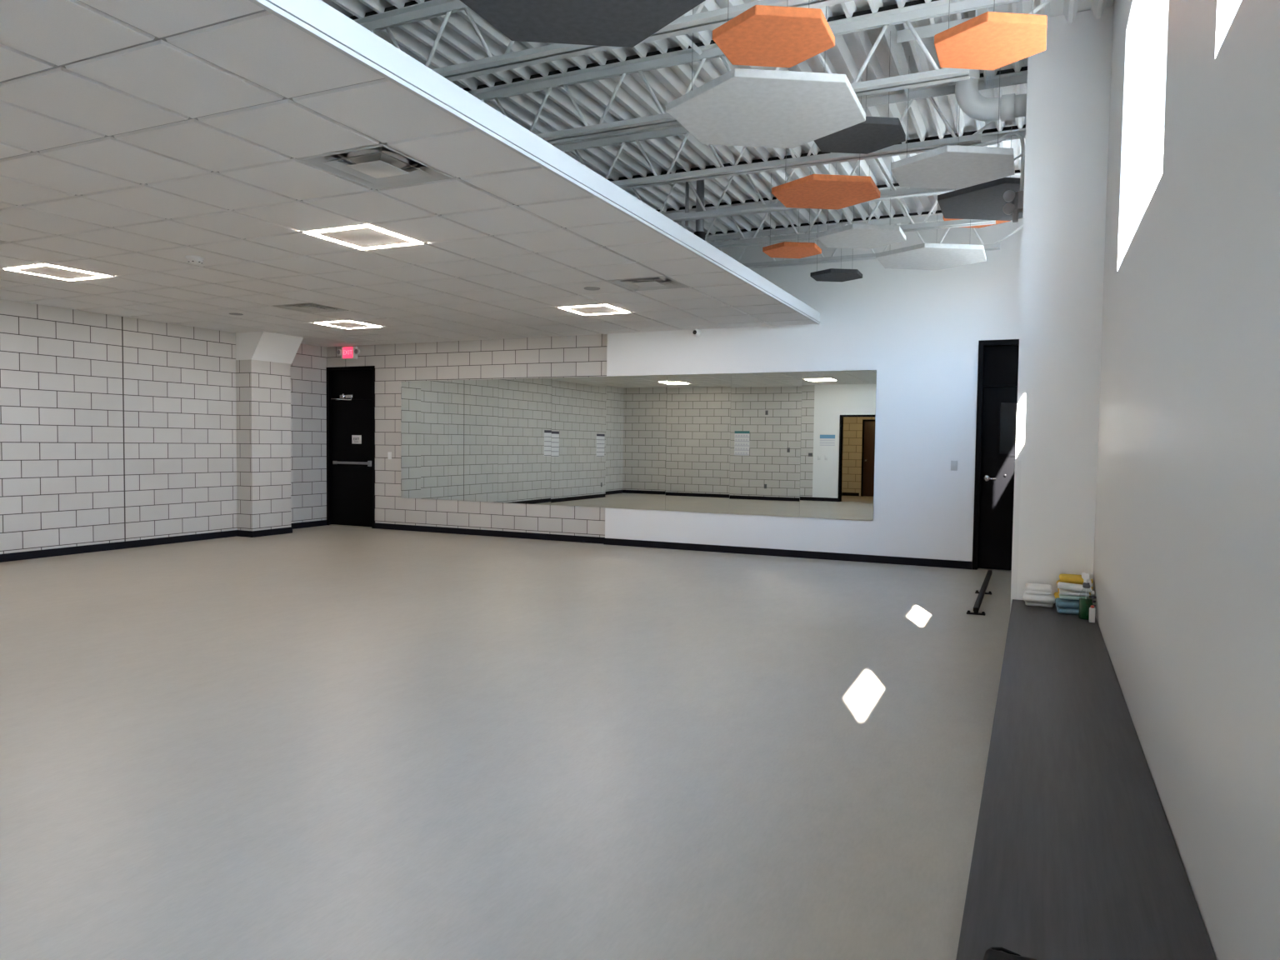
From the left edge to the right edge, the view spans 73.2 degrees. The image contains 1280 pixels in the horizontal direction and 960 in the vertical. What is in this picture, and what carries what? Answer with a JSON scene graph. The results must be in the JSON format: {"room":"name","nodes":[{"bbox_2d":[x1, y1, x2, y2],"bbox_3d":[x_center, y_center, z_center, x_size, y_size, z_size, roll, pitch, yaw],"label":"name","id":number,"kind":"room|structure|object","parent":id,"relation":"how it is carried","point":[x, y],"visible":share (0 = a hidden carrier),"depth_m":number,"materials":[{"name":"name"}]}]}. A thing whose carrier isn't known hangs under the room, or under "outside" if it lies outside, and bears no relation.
{"room":"dance studio","nodes":[
{"label":"dance studio","id":0,"kind":"room"},
{"bbox_2d":[0,299,326,554],"bbox_3d":[-7.503,-1.168,9.245,0.392,4.200,11.600,2,3,25],"label":"wall","id":1,"kind":"structure","parent":0,"point":[113,428],"depth_m":10.91,"materials":[{"name":"white brick"}]},
{"bbox_2d":[0,520,326,562],"bbox_3d":[-7.295,0.895,9.145,0.453,0.092,11.054,2,3,25],"label":"baseboard","id":2,"kind":"structure","parent":1,"relation":"attached to","point":[152,542],"depth_m":11.26,"materials":[{"name":"black rubber"}]},
{"bbox_2d":[235,359,290,530],"bbox_3d":[-5.589,-0.464,12.736,0.400,2.545,0.710,2,3,25],"label":"wall","id":3,"kind":"structure","parent":0,"point":[262,387],"depth_m":12.51,"materials":[{"name":"white brick"}]},
{"bbox_2d":[235,331,303,364],"bbox_3d":[-5.460,-1.936,12.633,0.675,0.410,0.730,2,3,25],"label":"trim","id":4,"kind":"structure","parent":3,"relation":"attached to","point":[261,346],"depth_m":12.39,"materials":[{"name":"white paint"}]},
{"bbox_2d":[0,0,819,347],"bbox_3d":[-3.762,-1.912,7.425,8.183,0.065,11.089,2,3,25],"label":"ceiling","id":5,"kind":"structure","parent":0,"point":[138,137],"depth_m":5.55,"materials":[{"name":"white tile"}]},
{"bbox_2d":[4,263,109,280],"bbox_3d":[-5.402,-1.928,7.995,0.594,0.016,0.594,2,3,25],"label":"recessed light","id":6,"kind":"object","parent":5,"relation":"in","point":[41,269],"visible":1,"depth_m":7.95,"materials":[{"name":"white plastic"}]},
{"bbox_2d":[185,255,204,264],"bbox_3d":[-3.733,-1.846,7.230,0.148,0.050,0.148,2,3,25],"label":"smoke detector","id":7,"kind":"object","parent":5,"relation":"attached to","point":[191,258],"visible":1,"depth_m":7.18,"materials":[{"name":"white plastic"}]},
{"bbox_2d":[229,313,243,314],"bbox_3d":[-4.924,-2.021,10.498,0.160,0.007,0.160,2,3,25],"label":"cover plate","id":8,"kind":"object","parent":5,"relation":"attached to","point":[229,313],"visible":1,"depth_m":10.49,"materials":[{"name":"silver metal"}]},
{"bbox_2d":[273,302,349,313],"bbox_3d":[-3.809,-2.112,9.982,0.610,0.252,0.617,2,3,25],"label":"ceiling vent","id":9,"kind":"object","parent":5,"relation":"in","point":[297,307],"visible":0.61,"depth_m":10.00,"materials":[{"name":"white metal"}]},
{"bbox_2d":[314,320,380,329],"bbox_3d":[-3.850,-2.051,11.367,0.594,0.016,0.594,2,3,25],"label":"recessed light","id":10,"kind":"object","parent":5,"relation":"in","point":[348,324],"visible":1,"depth_m":11.33,"materials":[{"name":"white plastic"}]},
{"bbox_2d":[305,223,422,249],"bbox_3d":[-2.063,-1.821,6.463,0.594,0.016,0.594,2,3,25],"label":"recessed light","id":11,"kind":"object","parent":5,"relation":"in","point":[366,236],"visible":1,"depth_m":6.42,"materials":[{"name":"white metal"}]},
{"bbox_2d":[295,143,455,189],"bbox_3d":[-1.465,-1.864,4.823,0.610,0.252,0.617,2,3,25],"label":"ceiling vent","id":12,"kind":"object","parent":5,"relation":"in","point":[378,174],"visible":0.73,"depth_m":4.87,"materials":[{"name":"white metal"}]},
{"bbox_2d":[248,0,819,324],"bbox_3d":[-0.077,-1.823,5.703,0.024,0.138,11.014,2,3,25],"label":"trim","id":13,"kind":"structure","parent":5,"relation":"attached to","point":[317,13],"depth_m":4.19,"materials":[{"name":"grey"}]},
{"bbox_2d":[584,286,599,290],"bbox_3d":[-0.472,-1.878,8.456,0.160,0.007,0.160,2,3,25],"label":"cover plate","id":14,"kind":"object","parent":5,"relation":"attached to","point":[592,288],"visible":1,"depth_m":8.44,"materials":[{"name":"silver metal"}]},
{"bbox_2d":[560,303,629,314],"bbox_3d":[-0.512,-1.944,9.835,0.594,0.016,0.594,2,3,25],"label":"recessed light","id":15,"kind":"object","parent":5,"relation":"in","point":[605,308],"visible":1,"depth_m":9.79,"materials":[{"name":"white plastic"}]},
{"bbox_2d":[606,275,690,290],"bbox_3d":[0.086,-1.988,8.195,0.610,0.252,0.617,2,3,25],"label":"ceiling vent","id":16,"kind":"object","parent":5,"relation":"in","point":[632,284],"visible":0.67,"depth_m":8.26,"materials":[{"name":"white metal"}]},
{"bbox_2d":[326,333,607,537],"bbox_3d":[-2.849,-1.282,13.309,5.453,4.200,0.326,2,3,25],"label":"wall","id":17,"kind":"structure","parent":0,"point":[580,356],"depth_m":13.03,"materials":[{"name":"white brick"}]},
{"bbox_2d":[336,345,359,359],"bbox_3d":[-4.702,-2.056,13.911,0.470,0.196,0.076,2,3,25],"label":"exit sign","id":18,"kind":"object","parent":17,"relation":"attached to","point":[346,352],"visible":1,"depth_m":13.89,"materials":[{"name":"red plastic"}]},
{"bbox_2d":[326,365,374,528],"bbox_3d":[-4.652,-0.541,14.139,1.015,2.605,0.362,2,3,25],"label":"door","id":19,"kind":"structure","parent":17,"relation":"in","point":[350,390],"depth_m":14.07,"materials":[{"name":"black paint"}]},
{"bbox_2d":[387,451,391,459],"bbox_3d":[-3.975,-0.386,13.674,0.072,0.115,0.011,2,3,25],"label":"light switch","id":20,"kind":"object","parent":17,"relation":"attached to","point":[389,453],"visible":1,"depth_m":13.67,"materials":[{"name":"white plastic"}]},
{"bbox_2d":[400,380,448,499],"bbox_3d":[-3.344,-0.620,13.374,0.909,1.829,0.011,2,3,25],"label":"mirror panel","id":21,"kind":"object","parent":17,"relation":"attached to","point":[424,404],"visible":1,"depth_m":13.37,"materials":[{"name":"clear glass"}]},
{"bbox_2d":[448,379,498,502],"bbox_3d":[-2.518,-0.593,12.995,0.905,1.829,0.011,2,3,25],"label":"mirror panel","id":22,"kind":"object","parent":17,"relation":"attached to","point":[472,404],"visible":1,"depth_m":12.99,"materials":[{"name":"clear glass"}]},
{"bbox_2d":[497,378,551,504],"bbox_3d":[-1.691,-0.567,12.615,0.912,1.829,0.011,2,3,25],"label":"mirror panel","id":23,"kind":"object","parent":17,"relation":"attached to","point":[524,404],"visible":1,"depth_m":12.60,"materials":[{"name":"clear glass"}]},
{"bbox_2d":[550,376,606,507],"bbox_3d":[-0.865,-0.540,12.236,0.903,1.829,0.012,2,3,25],"label":"mirror panel","id":24,"kind":"object","parent":17,"relation":"attached to","point":[578,404],"visible":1,"depth_m":12.23,"materials":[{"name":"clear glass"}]},
{"bbox_2d":[0,525,1011,959],"bbox_3d":[-2.992,1.214,5.771,11.624,0.150,14.300,2,3,25],"label":"floor","id":25,"kind":"structure","parent":0,"point":[321,742],"depth_m":3.93,"materials":[{"name":"grey rubber"}]},
{"bbox_2d":[966,570,992,615],"bbox_3d":[3.362,1.073,8.421,0.150,0.066,2.470,2,3,25],"label":"rail","id":26,"kind":"object","parent":25,"relation":"on","point":[982,591],"visible":1,"depth_m":7.95,"materials":[{"name":"black metal"}]},
{"bbox_2d":[955,599,1216,959],"bbox_3d":[1.281,1.102,2.591,0.452,0.450,6.294,2,3,25],"label":"bench","id":27,"kind":"object","parent":25,"relation":"on","point":[1076,856],"visible":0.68,"depth_m":2.21,"materials":[{"name":"grey laminate"}]},
{"bbox_2d":[983,946,1034,959],"bbox_3d":[0.682,0.897,1.567,0.112,0.032,0.140,2,3,25],"label":"pouch","id":28,"kind":"object","parent":27,"relation":"on","point":[992,953],"visible":1,"depth_m":1.60,"materials":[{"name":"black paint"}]},
{"bbox_2d":[1025,601,1053,607],"bbox_3d":[2.476,0.763,5.345,0.158,0.023,0.141,2,3,25],"label":"folded towel","id":29,"kind":"object","parent":27,"relation":"on","point":[1026,602],"visible":0.62,"depth_m":5.28,"materials":[{"name":"white fabric"}]},
{"bbox_2d":[1022,592,1055,604],"bbox_3d":[2.475,0.728,5.338,0.186,0.050,0.177,2,3,25],"label":"folded towel","id":30,"kind":"object","parent":29,"relation":"on","point":[1037,598],"visible":0.84,"depth_m":5.27,"materials":[{"name":"white fabric"}]},
{"bbox_2d":[1024,583,1051,595],"bbox_3d":[2.475,0.678,5.354,0.155,0.050,0.158,2,3,25],"label":"folded towel","id":31,"kind":"object","parent":30,"relation":"on","point":[1031,588],"visible":1,"depth_m":5.30,"materials":[{"name":"white fabric"}]},
{"bbox_2d":[1056,606,1079,614],"bbox_3d":[2.567,0.769,5.119,0.162,0.032,0.183,2,3,25],"label":"folded towel","id":32,"kind":"object","parent":27,"relation":"on","point":[1060,610],"visible":0.44,"depth_m":5.05,"materials":[{"name":"blue fabric"}]},
{"bbox_2d":[1055,597,1079,609],"bbox_3d":[2.563,0.734,5.122,0.165,0.034,0.177,2,3,25],"label":"folded towel","id":33,"kind":"object","parent":32,"relation":"on","point":[1068,603],"visible":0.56,"depth_m":5.07,"materials":[{"name":"blue fabric"}]},
{"bbox_2d":[1059,593,1089,599],"bbox_3d":[2.587,0.696,5.138,0.159,0.018,0.135,2,3,25],"label":"folded towel","id":34,"kind":"object","parent":33,"relation":"on","point":[1061,596],"visible":0.66,"depth_m":5.10,"materials":[{"name":"grey fabric"}]},
{"bbox_2d":[1059,589,1089,596],"bbox_3d":[2.591,0.673,5.141,0.159,0.015,0.124,2,3,25],"label":"folded towel","id":35,"kind":"object","parent":34,"relation":"on","point":[1064,592],"visible":0.88,"depth_m":5.10,"materials":[{"name":"white fabric"}]},
{"bbox_2d":[1057,582,1092,592],"bbox_3d":[2.591,0.639,5.137,0.182,0.035,0.130,2,3,25],"label":"folded towel","id":36,"kind":"object","parent":35,"relation":"on","point":[1066,586],"visible":0.9,"depth_m":5.09,"materials":[{"name":"white fabric"}]},
{"bbox_2d":[1078,572,1093,619],"bbox_3d":[2.545,0.660,4.910,0.072,0.264,0.074,0,3,-17],"label":"spray bottle","id":37,"kind":"object","parent":27,"relation":"on","point":[1084,603],"visible":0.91,"depth_m":4.89,"materials":[{"name":"green plastic"}]},
{"bbox_2d":[1089,605,1095,622],"bbox_3d":[2.533,0.750,4.826,0.030,0.095,0.024,2,3,25],"label":"bottle","id":38,"kind":"object","parent":27,"relation":"on","point":[1092,610],"visible":1,"depth_m":4.82,"materials":[{"name":"white plastic"}]},
{"bbox_2d":[1089,590,1096,616],"bbox_3d":[2.620,0.716,4.989,0.038,0.149,0.038,2,3,25],"label":"clear bottle","id":39,"kind":"object","parent":27,"relation":"on","point":[1092,592],"visible":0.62,"depth_m":4.98,"materials":[{"name":"plastic"}]},
{"bbox_3d":[2.662,0.761,5.286,0.190,0.037,0.167,2,3,25],"label":"folded towel","id":40,"kind":"object","parent":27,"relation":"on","visible":0},
{"bbox_2d":[1054,591,1089,598],"bbox_3d":[2.656,0.722,5.287,0.205,0.037,0.169,2,3,25],"label":"folded towel","id":41,"kind":"object","parent":40,"relation":"on","point":[1056,594],"visible":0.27,"depth_m":5.29,"materials":[{"name":"yellow fabric"}]},
{"bbox_3d":[2.660,0.683,5.279,0.180,0.037,0.178,2,3,25],"label":"folded towel","id":42,"kind":"object","parent":41,"relation":"on","visible":0},
{"bbox_2d":[1056,580,1093,589],"bbox_3d":[2.665,0.644,5.282,0.196,0.037,0.166,2,3,25],"label":"folded towel","id":43,"kind":"object","parent":42,"relation":"on","point":[1057,581],"visible":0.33,"depth_m":5.23,"materials":[{"name":"yellow fabric"}]},
{"bbox_2d":[1059,573,1093,584],"bbox_3d":[2.668,0.605,5.274,0.184,0.037,0.176,2,3,25],"label":"folded towel","id":44,"kind":"object","parent":43,"relation":"on","point":[1063,577],"visible":0.67,"depth_m":5.22,"materials":[{"name":"yellow fabric"}]},
{"bbox_2d":[321,0,1114,242],"bbox_3d":[-2.375,-3.042,6.818,11.624,0.220,11.600,2,3,25],"label":"deck","id":45,"kind":"object","parent":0,"point":[459,42],"visible":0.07,"depth_m":6.59,"materials":[{"name":"grey metal"}]},
{"bbox_2d":[460,0,705,47],"bbox_3d":[-0.268,-2.417,3.565,0.987,0.760,1.138,2,3,25],"label":"acoustic panel","id":46,"kind":"object","parent":45,"relation":"hanging from","point":[626,23],"visible":1,"depth_m":3.82,"materials":[{"name":"grey fabric"}]},
{"bbox_2d":[349,0,854,81],"bbox_3d":[-2.524,-2.691,5.776,10.242,0.466,0.130,2,3,25],"label":"joist","id":47,"kind":"object","parent":45,"relation":"attached to","point":[412,11],"visible":0.26,"depth_m":4.96,"materials":[{"name":"grey paint"}]},
{"bbox_2d":[679,34,702,54],"bbox_3d":[0.300,-2.601,5.126,0.038,0.406,1.097,1,2,10],"label":"bar","id":48,"kind":"object","parent":47,"relation":"attached to","point":[685,37],"visible":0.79,"depth_m":5.09,"materials":[{"name":"white metal"}]},
{"bbox_2d":[685,179,705,240],"bbox_3d":[0.548,-2.474,8.578,0.215,1.030,0.116,2,3,25],"label":"drain","id":49,"kind":"object","parent":45,"relation":"attached to","point":[699,232],"visible":0.48,"depth_m":8.52,"materials":[{"name":"silver metal"}]},
{"bbox_2d":[462,0,1052,144],"bbox_3d":[-2.031,-2.730,6.848,10.242,0.466,0.130,2,3,25],"label":"joist","id":50,"kind":"object","parent":45,"relation":"attached to","point":[917,10],"visible":0.32,"depth_m":5.74,"materials":[{"name":"grey paint"}]},
{"bbox_2d":[666,5,865,148],"bbox_3d":[0.732,-2.462,4.915,1.008,0.760,1.162,2,3,25],"label":"acoustic panel","id":51,"kind":"object","parent":45,"relation":"hanging from","point":[740,107],"visible":0.97,"depth_m":4.83,"materials":[{"name":"grey fabric"}]},
{"bbox_2d":[712,4,834,67],"bbox_3d":[0.632,-2.425,4.015,0.507,0.760,0.584,2,3,25],"label":"acoustic panel","id":52,"kind":"object","parent":45,"relation":"hanging from","point":[762,35],"visible":1,"depth_m":3.97,"materials":[{"name":"orange fabric"}]},
{"bbox_2d":[551,65,1027,189],"bbox_3d":[-1.522,-2.770,7.955,10.242,0.466,0.130,2,3,25],"label":"joist","id":53,"kind":"object","parent":45,"relation":"attached to","point":[1007,77],"visible":0.26,"depth_m":6.67,"materials":[{"name":"grey paint"}]},
{"bbox_2d":[762,170,821,258],"bbox_3d":[1.491,-2.600,8.393,0.511,0.760,0.588,2,3,25],"label":"acoustic panel","id":54,"kind":"object","parent":45,"relation":"hanging from","point":[785,249],"visible":0.88,"depth_m":8.33,"materials":[{"name":"orange fabric"}]},
{"bbox_2d":[607,124,1025,221],"bbox_3d":[-1.033,-2.809,9.018,10.242,0.466,0.130,2,3,25],"label":"joist","id":55,"kind":"object","parent":45,"relation":"attached to","point":[987,135],"visible":0.19,"depth_m":7.92,"materials":[{"name":"grey paint"}]},
{"bbox_2d":[670,185,971,220],"bbox_3d":[0.057,-2.518,8.406,5.950,0.028,0.028,2,3,25],"label":"conduit","id":56,"kind":"object","parent":55,"relation":"attached to","point":[938,190],"visible":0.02,"depth_m":7.87,"materials":[{"name":"grey metal"}]},
{"bbox_2d":[771,95,880,209],"bbox_3d":[1.406,-2.519,6.464,0.728,0.760,0.838,2,3,25],"label":"acoustic panel","id":57,"kind":"object","parent":45,"relation":"hanging from","point":[813,191],"visible":0.89,"depth_m":6.40,"materials":[{"name":"orange fabric"}]},
{"bbox_2d":[810,206,862,281],"bbox_3d":[2.198,-2.642,9.597,0.520,0.760,0.598,2,3,25],"label":"acoustic panel","id":58,"kind":"object","parent":45,"relation":"hanging from","point":[831,274],"visible":0.9,"depth_m":9.54,"materials":[{"name":"grey fabric"}]},
{"bbox_2d":[656,169,1020,248],"bbox_3d":[-0.519,-2.850,10.134,10.242,0.466,0.130,2,3,25],"label":"joist","id":59,"kind":"object","parent":45,"relation":"attached to","point":[962,222],"visible":0.29,"depth_m":9.14,"materials":[{"name":"grey paint"}]},
{"bbox_2d":[814,30,905,154],"bbox_3d":[1.427,-2.542,5.601,0.552,0.640,0.636,2,3,25],"label":"acoustic panel","id":60,"kind":"object","parent":45,"relation":"hanging from","point":[876,133],"visible":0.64,"depth_m":5.59,"materials":[{"name":"grey fabric"}]},
{"bbox_2d":[816,159,905,249],"bbox_3d":[2.019,-2.569,7.821,0.728,0.760,0.838,2,3,25],"label":"acoustic panel","id":61,"kind":"object","parent":45,"relation":"hanging from","point":[852,236],"visible":0.97,"depth_m":7.74,"materials":[{"name":"grey fabric"}]},
{"bbox_2d":[705,210,1022,269],"bbox_3d":[-0.018,-2.890,11.224,10.242,0.466,0.130,2,3,25],"label":"joist","id":62,"kind":"object","parent":45,"relation":"attached to","point":[898,219],"visible":0.27,"depth_m":10.19,"materials":[{"name":"grey paint"}]},
{"bbox_2d":[875,200,986,269],"bbox_3d":[2.928,-2.592,8.624,0.996,0.760,1.148,2,3,25],"label":"acoustic panel","id":63,"kind":"object","parent":45,"relation":"hanging from","point":[922,256],"visible":0.91,"depth_m":8.52,"materials":[{"name":"grey fabric"}]},
{"bbox_2d":[883,8,994,99],"bbox_3d":[1.991,-2.790,5.667,0.590,0.073,1.080,2,3,25],"label":"frame","id":64,"kind":"object","parent":45,"relation":"attached to","point":[896,49],"visible":0.54,"depth_m":5.40,"materials":[{"name":"grey paint"}]},
{"bbox_2d":[890,55,1014,189],"bbox_3d":[2.144,-2.484,5.867,0.762,0.760,0.878,2,3,25],"label":"acoustic panel","id":65,"kind":"object","parent":45,"relation":"hanging from","point":[948,167],"visible":0.97,"depth_m":5.79,"materials":[{"name":"grey fabric"}]},
{"bbox_2d":[943,216,1009,228],"bbox_3d":[3.438,-2.812,8.778,0.624,0.320,0.718,2,3,25],"label":"acoustic panel","id":66,"kind":"object","parent":45,"relation":"hanging from","point":[944,219],"visible":0.24,"depth_m":8.90,"materials":[{"name":"orange fabric"}]},
{"bbox_2d":[937,115,1023,220],"bbox_3d":[2.832,-2.507,6.612,0.970,0.760,1.118,2,3,25],"label":"acoustic panel","id":67,"kind":"object","parent":45,"relation":"hanging from","point":[985,201],"visible":0.57,"depth_m":6.59,"materials":[{"name":"grey fabric"}]},
{"bbox_2d":[934,0,1047,69],"bbox_3d":[1.651,-2.413,4.031,0.476,0.760,0.548,2,3,25],"label":"acoustic panel","id":68,"kind":"object","parent":45,"relation":"hanging from","point":[993,40],"visible":1,"depth_m":3.99,"materials":[{"name":"orange fabric"}]},
{"bbox_2d":[605,218,1023,568],"bbox_3d":[2.246,-1.117,10.938,5.791,4.200,0.386,2,3,25],"label":"wall","id":69,"kind":"structure","parent":0,"point":[921,331],"depth_m":10.38,"materials":[{"name":"white paint"}]},
{"bbox_2d":[605,375,667,510],"bbox_3d":[-0.058,-0.512,11.800,0.911,1.829,0.012,2,3,25],"label":"mirror panel","id":70,"kind":"object","parent":69,"relation":"attached to","point":[636,413],"visible":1,"depth_m":11.79,"materials":[{"name":"silver glass"}]},
{"bbox_2d":[374,522,972,569],"bbox_3d":[-0.197,0.866,11.948,8.988,0.092,0.073,2,3,25],"label":"baseboard","id":71,"kind":"structure","parent":69,"relation":"attached to","point":[679,546],"depth_m":11.47,"materials":[{"name":"black rubber"}]},
{"bbox_2d":[691,329,700,337],"bbox_3d":[0.738,-1.938,11.332,0.104,0.104,0.108,2,3,25],"label":"security camera","id":72,"kind":"object","parent":69,"relation":"attached to","point":[697,332],"visible":1,"depth_m":11.29,"materials":[{"name":"white plastic"}]},
{"bbox_2d":[665,373,731,513],"bbox_3d":[0.767,-0.485,11.421,0.903,1.829,0.011,2,3,25],"label":"mirror panel","id":73,"kind":"object","parent":69,"relation":"attached to","point":[698,406],"visible":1,"depth_m":11.41,"materials":[{"name":"silver glass"}]},
{"bbox_2d":[729,371,802,517],"bbox_3d":[1.603,-0.459,11.038,0.931,1.829,0.012,2,3,25],"label":"mirror panel","id":74,"kind":"object","parent":69,"relation":"attached to","point":[766,407],"visible":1,"depth_m":11.03,"materials":[{"name":"silver glass"}]},
{"bbox_2d":[799,370,876,520],"bbox_3d":[2.441,-0.432,10.654,0.910,1.829,0.012,2,3,25],"label":"mirror panel","id":75,"kind":"object","parent":69,"relation":"attached to","point":[838,407],"visible":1,"depth_m":10.64,"materials":[{"name":"silver glass"}]},
{"bbox_2d":[950,460,957,470],"bbox_3d":[3.681,-0.168,10.094,0.072,0.115,0.011,2,3,25],"label":"light switch","id":76,"kind":"object","parent":69,"relation":"attached to","point":[953,463],"visible":1,"depth_m":10.09,"materials":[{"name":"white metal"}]},
{"bbox_2d":[971,339,1019,569],"bbox_3d":[4.404,-0.274,9.932,0.982,2.655,0.334,2,3,25],"label":"door","id":77,"kind":"structure","parent":69,"relation":"in","point":[997,370],"depth_m":9.96,"materials":[{"name":"black paint"}]},
{"bbox_2d":[1015,5,1113,602],"bbox_3d":[2.721,-0.829,5.601,0.462,4.090,0.500,2,3,25],"label":"column","id":78,"kind":"object","parent":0,"point":[1069,82],"visible":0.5,"depth_m":5.36,"materials":[{"name":"white paint"}]},
{"bbox_2d":[953,69,1026,121],"bbox_3d":[2.344,-2.636,5.763,0.465,0.483,0.166,2,3,25],"label":"drain pipe","id":79,"kind":"object","parent":78,"relation":"attached to","point":[976,106],"visible":0.84,"depth_m":5.74,"materials":[{"name":"white plastic"}]},
{"bbox_2d":[970,130,1024,190],"bbox_3d":[2.367,-2.138,5.881,0.475,0.431,0.026,2,3,25],"label":"conduit","id":80,"kind":"object","parent":78,"relation":"attached to","point":[1017,133],"visible":0.81,"depth_m":5.78,"materials":[{"name":"grey metal"}]},
{"bbox_2d":[1002,190,1024,222],"bbox_3d":[2.520,-1.845,5.805,0.136,0.197,0.120,2,3,25],"label":"lamp","id":81,"kind":"object","parent":78,"relation":"attached to","point":[1017,197],"visible":0.9,"depth_m":5.77,"materials":[{"name":"grey plastic"}]},
{"bbox_2d":[1010,460,1020,612],"bbox_3d":[2.410,0.546,5.537,0.037,1.340,0.037,2,3,25],"label":"guard","id":82,"kind":"object","parent":78,"relation":"attached to","point":[1017,463],"visible":0.65,"depth_m":5.51,"materials":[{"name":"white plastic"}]},
{"bbox_2d":[1092,0,1279,959],"bbox_3d":[2.707,-0.840,4.561,0.380,4.200,11.600,2,3,25],"label":"wall","id":83,"kind":"structure","parent":0,"point":[1186,585],"depth_m":1.97,"materials":[{"name":"grey paint"}]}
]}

